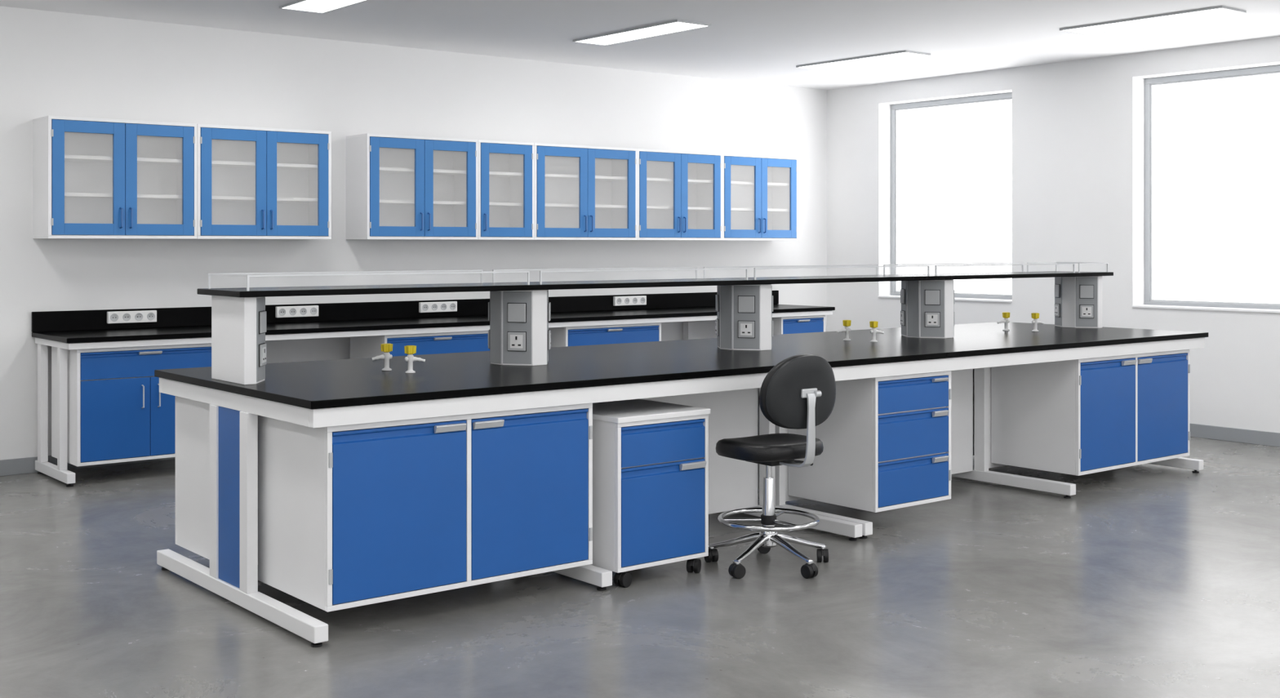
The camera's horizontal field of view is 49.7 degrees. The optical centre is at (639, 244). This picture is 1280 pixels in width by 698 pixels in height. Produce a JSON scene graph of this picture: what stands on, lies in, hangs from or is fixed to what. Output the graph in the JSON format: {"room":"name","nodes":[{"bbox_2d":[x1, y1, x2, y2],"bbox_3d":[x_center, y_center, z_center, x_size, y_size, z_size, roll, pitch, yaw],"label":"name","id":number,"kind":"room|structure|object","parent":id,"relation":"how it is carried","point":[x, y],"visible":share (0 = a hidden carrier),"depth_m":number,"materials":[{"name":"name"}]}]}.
{"room":"science laboratory","nodes":[
{"label":"science laboratory","id":0,"kind":"room"},
{"bbox_2d":[0,5,826,460],"bbox_3d":[-2.982,-0.025,9.627,12.650,3.150,0.200,0,0,-39],"label":"wall","id":1,"kind":"structure","parent":0,"point":[52,63],"depth_m":10.09,"materials":[{"name":"paint"}]},
{"bbox_2d":[0,455,175,475],"bbox_3d":[-3.018,1.400,9.460,12.385,0.100,0.015,0,0,-39],"label":"baseboard","id":2,"kind":"structure","parent":1,"relation":"attached to","point":[20,465],"depth_m":8.75,"materials":[{"name":"plastic"}]},
{"bbox_2d":[32,115,197,239],"bbox_3d":[-3.384,-0.420,8.938,0.939,0.760,0.367,0,0,-39],"label":"upper cabinet","id":3,"kind":"object","parent":1,"relation":"attached to","point":[93,178],"visible":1,"depth_m":8.93,"materials":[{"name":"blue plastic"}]},
{"bbox_2d":[197,124,331,239],"bbox_3d":[-2.643,-0.420,9.536,0.961,0.760,0.367,0,0,-39],"label":"upper cabinet","id":4,"kind":"object","parent":1,"relation":"attached to","point":[254,183],"visible":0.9,"depth_m":9.57,"materials":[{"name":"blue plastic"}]},
{"bbox_2d":[31,290,778,332],"bbox_3d":[-1.286,0.489,10.846,6.620,0.129,0.027,0,0,-39],"label":"backsplash","id":5,"kind":"structure","parent":1,"relation":"attached to","point":[73,320],"depth_m":10.19,"materials":[{"name":"black plastic"}]},
{"bbox_2d":[346,133,478,239],"bbox_3d":[-1.687,-0.420,10.308,0.934,0.760,0.367,0,0,-39],"label":"upper cabinet","id":6,"kind":"object","parent":1,"relation":"attached to","point":[398,187],"visible":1,"depth_m":10.27,"materials":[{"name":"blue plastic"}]},
{"bbox_2d":[478,139,534,239],"bbox_3d":[-1.122,-0.420,10.764,0.515,0.760,0.367,0,0,-39],"label":"upper cabinet","id":7,"kind":"object","parent":1,"relation":"attached to","point":[506,169],"visible":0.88,"depth_m":10.77,"materials":[{"name":"blue metal"}]},
{"bbox_2d":[534,142,637,239],"bbox_3d":[-0.518,-0.420,11.251,1.032,0.760,0.367,0,0,-39],"label":"upper cabinet","id":8,"kind":"object","parent":1,"relation":"attached to","point":[582,192],"visible":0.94,"depth_m":11.33,"materials":[{"name":"blue metal"}]},
{"bbox_2d":[637,148,722,240],"bbox_3d":[0.255,-0.420,11.874,0.950,0.760,0.367,0,0,-39],"label":"upper cabinet","id":9,"kind":"object","parent":1,"relation":"attached to","point":[680,193],"visible":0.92,"depth_m":11.97,"materials":[{"name":"blue metal"}]},
{"bbox_2d":[698,153,798,240],"bbox_3d":[0.990,-0.420,12.468,0.936,0.760,0.367,0,0,-39],"label":"upper cabinet","id":10,"kind":"object","parent":1,"relation":"attached to","point":[760,193],"visible":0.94,"depth_m":12.57,"materials":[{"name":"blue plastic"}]},
{"bbox_2d":[0,436,1279,697],"bbox_3d":[0.897,1.500,4.621,12.400,0.100,12.465,0,0,-39],"label":"floor","id":11,"kind":"structure","parent":0,"point":[1149,580],"depth_m":5.43,"materials":[{"name":"concrete"}]},
{"bbox_2d":[31,290,835,487],"bbox_3d":[-1.062,0.938,10.568,6.620,1.025,0.742,0,0,-39],"label":"lab bench","id":12,"kind":"object","parent":11,"relation":"on","point":[326,335],"depth_m":9.80,"materials":[{"name":"black plastic"}]},
{"bbox_2d":[110,313,118,321],"bbox_3d":[-3.444,0.476,9.046,0.052,0.052,0.002,0,0,-39],"label":"socket","id":13,"kind":"object","parent":12,"relation":"attached to","point":[113,317],"depth_m":9.05,"materials":[{"name":"white plastic"}]},
{"bbox_2d":[122,313,130,320],"bbox_3d":[-3.382,0.476,9.096,0.052,0.052,0.002,0,0,-39],"label":"socket","id":14,"kind":"object","parent":12,"relation":"attached to","point":[126,317],"depth_m":9.10,"materials":[{"name":"white plastic"}]},
{"bbox_2d":[51,343,211,466],"bbox_3d":[-3.193,0.980,8.758,0.880,0.704,0.549,0,0,-39],"label":"base cabinet","id":15,"kind":"object","parent":12,"relation":"attached to","point":[117,412],"visible":0.65,"depth_m":8.48,"materials":[{"name":"blue metal"}]},
{"bbox_2d":[134,312,142,320],"bbox_3d":[-3.320,0.476,9.146,0.052,0.052,0.002,0,0,-39],"label":"socket","id":16,"kind":"object","parent":12,"relation":"attached to","point":[138,316],"depth_m":9.15,"materials":[{"name":"white plastic"}]},
{"bbox_2d":[146,312,155,319],"bbox_3d":[-3.258,0.476,9.197,0.052,0.052,0.002,0,0,-39],"label":"socket","id":17,"kind":"object","parent":12,"relation":"attached to","point":[150,316],"depth_m":9.20,"materials":[{"name":"white plastic"}]},
{"bbox_2d":[279,308,285,315],"bbox_3d":[-2.534,0.476,9.781,0.052,0.052,0.002,0,0,-39],"label":"socket","id":18,"kind":"object","parent":12,"relation":"attached to","point":[282,311],"depth_m":9.78,"materials":[{"name":"white plastic"}]},
{"bbox_2d":[289,307,296,315],"bbox_3d":[-2.472,0.476,9.831,0.052,0.052,0.002,0,0,-39],"label":"socket","id":19,"kind":"object","parent":12,"relation":"attached to","point":[292,310],"depth_m":9.83,"materials":[{"name":"white plastic"}]},
{"bbox_2d":[299,307,306,315],"bbox_3d":[-2.409,0.476,9.881,0.052,0.052,0.002,0,0,-39],"label":"socket","id":20,"kind":"object","parent":12,"relation":"attached to","point":[303,311],"depth_m":9.88,"materials":[{"name":"white plastic"}]},
{"bbox_2d":[310,307,316,314],"bbox_3d":[-2.347,0.476,9.931,0.052,0.052,0.002,0,0,-39],"label":"socket","id":21,"kind":"object","parent":12,"relation":"attached to","point":[313,310],"depth_m":9.93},
{"bbox_2d":[350,330,489,358],"bbox_3d":[-1.566,0.980,10.070,0.930,0.704,0.549,0,0,-39],"label":"base cabinet","id":22,"kind":"object","parent":12,"relation":"attached to","point":[361,347],"visible":0.25,"depth_m":9.85,"materials":[{"name":"blue metal"}]},
{"bbox_2d":[422,303,428,311],"bbox_3d":[-1.634,0.476,10.507,0.052,0.052,0.002,0,0,-39],"label":"socket","id":23,"kind":"object","parent":12,"relation":"attached to","point":[424,306],"depth_m":10.51,"materials":[{"name":"white plastic"}]},
{"bbox_2d":[31,304,835,343],"bbox_3d":[-1.061,0.570,10.567,6.620,0.030,0.740,0,0,-39],"label":"countertop","id":24,"kind":"structure","parent":12,"relation":"on","point":[196,331],"depth_m":9.71,"materials":[{"name":"black plastic"}]},
{"bbox_2d":[431,303,437,310],"bbox_3d":[-1.571,0.476,10.558,0.052,0.052,0.002,0,0,-39],"label":"socket","id":25,"kind":"object","parent":12,"relation":"attached to","point":[434,306],"depth_m":10.56,"materials":[{"name":"white plastic"}]},
{"bbox_2d":[440,303,446,310],"bbox_3d":[-1.508,0.476,10.609,0.052,0.052,0.002,0,0,-39],"label":"socket","id":26,"kind":"object","parent":12,"relation":"attached to","point":[443,306],"depth_m":10.61,"materials":[{"name":"white plastic"}]},
{"bbox_2d":[449,302,455,310],"bbox_3d":[-1.445,0.476,10.660,0.052,0.052,0.002,0,0,-39],"label":"socket","id":27,"kind":"object","parent":12,"relation":"attached to","point":[452,305],"depth_m":10.66,"materials":[{"name":"white plastic"}]},
{"bbox_2d":[548,322,661,346],"bbox_3d":[-0.352,0.980,11.050,0.950,0.704,0.549,0,0,-39],"label":"base cabinet","id":28,"kind":"object","parent":12,"relation":"attached to","point":[639,332],"visible":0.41,"depth_m":10.80,"materials":[{"name":"blue metal"}]},
{"bbox_2d":[617,297,622,304],"bbox_3d":[-0.176,0.476,11.683,0.052,0.052,0.002,0,0,-39],"label":"socket","id":29,"kind":"object","parent":12,"relation":"attached to","point":[619,300],"depth_m":11.69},
{"bbox_2d":[624,297,629,303],"bbox_3d":[-0.109,0.476,11.737,0.052,0.052,0.002,0,0,-39],"label":"socket","id":30,"kind":"object","parent":12,"relation":"attached to","point":[626,300],"depth_m":11.74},
{"bbox_2d":[632,297,637,303],"bbox_3d":[-0.042,0.476,11.791,0.052,0.052,0.002,0,0,-39],"label":"socket","id":31,"kind":"object","parent":12,"relation":"attached to","point":[634,300],"depth_m":11.79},
{"bbox_2d":[640,297,644,303],"bbox_3d":[0.024,0.476,11.845,0.052,0.052,0.002,0,0,-39],"label":"socket","id":32,"kind":"object","parent":12,"relation":"attached to","point":[642,299],"depth_m":11.84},
{"bbox_2d":[772,315,825,334],"bbox_3d":[1.290,0.980,12.375,0.550,0.704,0.549,0,0,-39],"label":"base cabinet","id":33,"kind":"object","parent":12,"relation":"attached to","point":[816,323],"visible":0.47,"depth_m":12.15,"materials":[{"name":"blue metal"}]},
{"bbox_2d":[590,399,711,587],"bbox_3d":[-0.049,1.088,6.152,0.522,0.724,0.514,0,0,-39],"label":"base cabinet","id":34,"kind":"object","parent":11,"relation":"on","point":[651,458],"visible":0.86,"depth_m":5.93,"materials":[{"name":"blue metal"}]},
{"bbox_2d":[154,321,1208,647],"bbox_3d":[0.735,1.005,7.506,6.190,0.890,1.600,0,0,-39],"label":"bench","id":35,"kind":"object","parent":11,"relation":"on","point":[696,372],"visible":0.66,"depth_m":6.38,"materials":[{"name":"black plastic"}]},
{"bbox_2d":[175,395,209,559],"bbox_3d":[-1.420,1.004,6.342,1.225,0.677,0.630,0,0,-39],"label":"panel","id":36,"kind":"object","parent":35,"relation":"attached to","point":[192,416],"visible":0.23,"depth_m":6.03,"materials":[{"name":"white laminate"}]},
{"bbox_2d":[371,343,392,370],"bbox_3d":[-1.148,0.499,6.151,0.093,0.119,0.048,0,0,-14],"label":"tap","id":37,"kind":"object","parent":35,"relation":"on","point":[386,348],"visible":1,"depth_m":6.14,"materials":[{"name":"white plastic"}]},
{"bbox_2d":[404,345,425,373],"bbox_3d":[-0.986,0.499,6.045,0.093,0.119,0.048,0,0,-22],"label":"tap","id":38,"kind":"object","parent":35,"relation":"on","point":[410,350],"visible":1,"depth_m":6.03,"materials":[{"name":"white plastic"}]},
{"bbox_2d":[257,403,592,612],"bbox_3d":[-0.860,1.004,5.658,1.212,0.677,0.630,0,0,-39],"label":"base cabinet","id":39,"kind":"object","parent":35,"relation":"attached to","point":[349,516],"visible":0.95,"depth_m":5.35,"materials":[{"name":"blue metal"}]},
{"bbox_2d":[197,262,1113,384],"bbox_3d":[0.667,0.340,7.573,6.150,0.440,0.450,0,0,-39],"label":"shelf","id":40,"kind":"object","parent":35,"relation":"on","point":[519,313],"visible":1,"depth_m":6.84,"materials":[{"name":"black plastic"}]},
{"bbox_2d":[258,342,266,367],"bbox_3d":[-1.539,0.448,5.628,0.060,0.092,0.076,0,0,-39],"label":"outlet","id":41,"kind":"object","parent":40,"relation":"attached to","point":[262,346],"depth_m":5.60,"materials":[{"name":"white plastic"}]},
{"bbox_2d":[488,329,489,348],"bbox_3d":[-0.717,0.448,6.586,0.009,0.086,0.086,0,0,-2],"label":"outlet","id":42,"kind":"object","parent":40,"relation":"attached to","point":[488,330],"depth_m":6.54,"materials":[{"name":"white plastic"}]},
{"bbox_2d":[507,331,526,351],"bbox_3d":[-0.571,0.448,6.409,0.092,0.092,0.002,0,0,14],"label":"outlet","id":43,"kind":"object","parent":40,"relation":"attached to","point":[517,340],"depth_m":6.40,"materials":[{"name":"white plastic"}]},
{"bbox_2d":[548,329,551,349],"bbox_3d":[-0.430,0.448,6.522,0.060,0.092,0.076,0,0,-39],"label":"outlet","id":44,"kind":"object","parent":40,"relation":"attached to","point":[549,331],"depth_m":6.48,"materials":[{"name":"white plastic"}]},
{"bbox_2d":[715,318,718,336],"bbox_3d":[0.421,0.448,7.502,0.060,0.092,0.076,0,0,-39],"label":"outlet","id":45,"kind":"object","parent":40,"relation":"attached to","point":[717,320],"depth_m":7.48,"materials":[{"name":"white plastic"}]},
{"bbox_2d":[737,320,755,337],"bbox_3d":[0.565,0.448,7.326,0.092,0.092,0.002,0,0,14],"label":"outlet","id":46,"kind":"object","parent":40,"relation":"attached to","point":[746,329],"depth_m":7.32,"materials":[{"name":"white plastic"}]},
{"bbox_2d":[900,310,905,325],"bbox_3d":[1.612,0.448,8.463,0.060,0.092,0.076,0,0,-39],"label":"outlet","id":47,"kind":"object","parent":40,"relation":"attached to","point":[903,312],"depth_m":8.44,"materials":[{"name":"white plastic"}]},
{"bbox_2d":[924,311,940,327],"bbox_3d":[1.756,0.448,8.287,0.092,0.092,0.002,0,0,14],"label":"outlet","id":48,"kind":"object","parent":40,"relation":"attached to","point":[932,319],"depth_m":8.28,"materials":[{"name":"white plastic"}]},
{"bbox_2d":[1054,302,1060,317],"bbox_3d":[2.865,0.448,9.474,0.060,0.092,0.076,0,0,-39],"label":"outlet","id":49,"kind":"object","parent":40,"relation":"attached to","point":[1057,305],"depth_m":9.45,"materials":[{"name":"white plastic"}]},
{"bbox_2d":[1079,304,1093,318],"bbox_3d":[3.009,0.448,9.298,0.092,0.092,0.002,0,0,14],"label":"outlet","id":50,"kind":"object","parent":40,"relation":"attached to","point":[1086,311],"depth_m":9.29,"materials":[{"name":"white plastic"}]},
{"bbox_2d":[154,321,1208,408],"bbox_3d":[0.731,0.575,7.510,6.190,0.030,1.590,0,0,-39],"label":"countertop","id":51,"kind":"structure","parent":35,"relation":"on","point":[338,383],"depth_m":6.51,"materials":[{"name":"black plastic"}]},
{"bbox_2d":[757,387,759,488],"bbox_3d":[0.668,1.004,8.026,0.600,0.677,0.630,0,0,-39],"label":"base cabinet","id":52,"kind":"object","parent":35,"relation":"attached to","point":[757,388],"visible":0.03,"depth_m":7.61,"materials":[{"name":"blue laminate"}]},
{"bbox_2d":[836,320,851,340],"bbox_3d":[1.195,0.499,8.092,0.093,0.119,0.048,0,0,-19],"label":"tap","id":53,"kind":"object","parent":35,"relation":"on","point":[846,323],"visible":1,"depth_m":8.09,"materials":[{"name":"white plastic"}]},
{"bbox_2d":[788,370,951,512],"bbox_3d":[1.223,1.004,7.339,0.597,0.677,0.630,0,0,-39],"label":"base cabinet","id":54,"kind":"object","parent":35,"relation":"attached to","point":[886,440],"visible":0.9,"depth_m":7.09,"materials":[{"name":"metal"}]},
{"bbox_2d":[869,320,884,342],"bbox_3d":[1.367,0.499,7.970,0.093,0.119,0.048,0,0,-22],"label":"tap","id":55,"kind":"object","parent":35,"relation":"on","point":[873,324],"visible":1,"depth_m":7.95,"materials":[{"name":"white plastic"}]},
{"bbox_2d":[973,368,973,455],"bbox_3d":[2.281,1.004,9.328,1.225,0.677,0.630,0,0,-39],"label":"base cabinet","id":56,"kind":"object","parent":35,"relation":"attached to","point":[973,369],"visible":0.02,"depth_m":8.80,"materials":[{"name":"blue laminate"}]},
{"bbox_2d":[997,311,1009,330],"bbox_3d":[2.375,0.499,9.018,0.093,0.119,0.048,0,0,-19],"label":"tap","id":57,"kind":"object","parent":35,"relation":"on","point":[1006,315],"visible":1,"depth_m":9.01,"materials":[{"name":"white plastic"}]},
{"bbox_2d":[1031,312,1044,331],"bbox_3d":[2.576,0.499,8.940,0.093,0.119,0.048,0,0,-22],"label":"tap","id":58,"kind":"object","parent":35,"relation":"on","point":[1035,316],"visible":1,"depth_m":8.92,"materials":[{"name":"white plastic"}]},
{"bbox_2d":[991,349,1190,475],"bbox_3d":[2.836,1.004,8.640,1.225,0.677,0.630,0,0,-39],"label":"base cabinet","id":59,"kind":"object","parent":35,"relation":"attached to","point":[1077,417],"visible":0.96,"depth_m":8.30,"materials":[{"name":"blue metal"}]},
{"bbox_2d":[704,353,835,578],"bbox_3d":[0.597,0.964,6.214,0.580,0.973,0.554,0,0,-35],"label":"chair","id":60,"kind":"object","parent":11,"relation":"on","point":[798,392],"visible":0.99,"depth_m":6.04,"materials":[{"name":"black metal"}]},
{"bbox_2d":[759,353,813,428],"bbox_3d":[0.704,0.642,6.059,0.413,0.330,0.083,0,0,-35],"label":"backrest cushion","id":61,"kind":"object","parent":60,"relation":"on","point":[783,399],"depth_m":5.97,"materials":[{"name":"black leather"}]},
{"bbox_2d":[0,0,1279,89],"bbox_3d":[0.897,-1.550,4.621,12.400,0.100,12.465,0,0,-39],"label":"ceiling","id":62,"kind":"structure","parent":0,"point":[750,41],"depth_m":9.59,"materials":[{"name":"paint"}]},
{"bbox_2d":[279,0,367,13],"bbox_3d":[-1.779,-1.493,8.304,0.300,0.014,1.180,0,0,-39],"label":"ceiling light","id":63,"kind":"object","parent":62,"relation":"attached to","point":[312,6],"depth_m":8.57,"materials":[{"name":"white plastic"}]},
{"bbox_2d":[573,19,711,45],"bbox_3d":[-0.005,-1.493,9.736,0.300,0.014,1.180,0,0,-39],"label":"ceiling light","id":64,"kind":"object","parent":62,"relation":"attached to","point":[676,25],"depth_m":9.66,"materials":[{"name":"white plastic"}]},
{"bbox_2d":[795,49,930,70],"bbox_3d":[1.793,-1.493,11.187,0.300,0.014,1.180,0,0,-39],"label":"ceiling light","id":65,"kind":"object","parent":62,"relation":"attached to","point":[900,55],"depth_m":11.11,"materials":[{"name":"white plastic"}]},
{"bbox_2d":[1059,5,1246,34],"bbox_3d":[3.394,-1.493,9.202,0.300,0.014,1.180,0,0,-39],"label":"ceiling light","id":66,"kind":"object","parent":62,"relation":"attached to","point":[1220,11],"depth_m":9.13,"materials":[{"name":"white plastic"}]},
{"bbox_2d":[826,35,1279,432],"bbox_3d":[5.820,-0.025,8.593,0.250,3.150,12.465,0,0,-39],"label":"wall","id":67,"kind":"structure","parent":0,"point":[1078,126],"depth_m":11.24,"materials":[{"name":"paint"}]},
{"bbox_2d":[878,295,1012,302],"bbox_3d":[2.745,0.481,12.320,0.175,0.018,1.478,0,0,-39],"label":"sill","id":68,"kind":"structure","parent":67,"relation":"attached to","point":[879,296],"depth_m":12.00,"materials":[{"name":"white"}]},
{"bbox_2d":[890,92,1012,299],"bbox_3d":[2.833,-0.413,12.391,0.028,1.716,1.388,0,0,-39],"label":"window frame","id":69,"kind":"structure","parent":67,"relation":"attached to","point":[896,110],"depth_m":12.91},
{"bbox_2d":[1132,304,1279,313],"bbox_3d":[4.383,0.481,10.289,0.175,0.018,1.478,0,0,-39],"label":"sill","id":70,"kind":"structure","parent":67,"relation":"attached to","point":[1151,306],"depth_m":10.34,"materials":[{"name":"white paint"}]},
{"bbox_2d":[1144,64,1279,309],"bbox_3d":[4.471,-0.413,10.360,0.050,1.806,1.478,0,0,-39],"label":"frame","id":71,"kind":"object","parent":67,"relation":"attached to","point":[1148,82],"visible":0.87,"depth_m":10.88,"materials":[{"name":"metal"}]},
{"bbox_2d":[1150,71,1279,306],"bbox_3d":[4.472,-0.413,10.361,0.028,1.716,1.388,0,0,-39],"label":"bead","id":72,"kind":"object","parent":67,"relation":"attached to","point":[1152,85],"visible":1,"depth_m":10.88},
{"bbox_2d":[1189,423,1279,447],"bbox_3d":[5.717,1.400,8.509,0.015,0.100,12.465,0,0,-39],"label":"baseboard","id":73,"kind":"structure","parent":67,"relation":"attached to","point":[1202,431],"depth_m":10.15,"materials":[{"name":"paint"}]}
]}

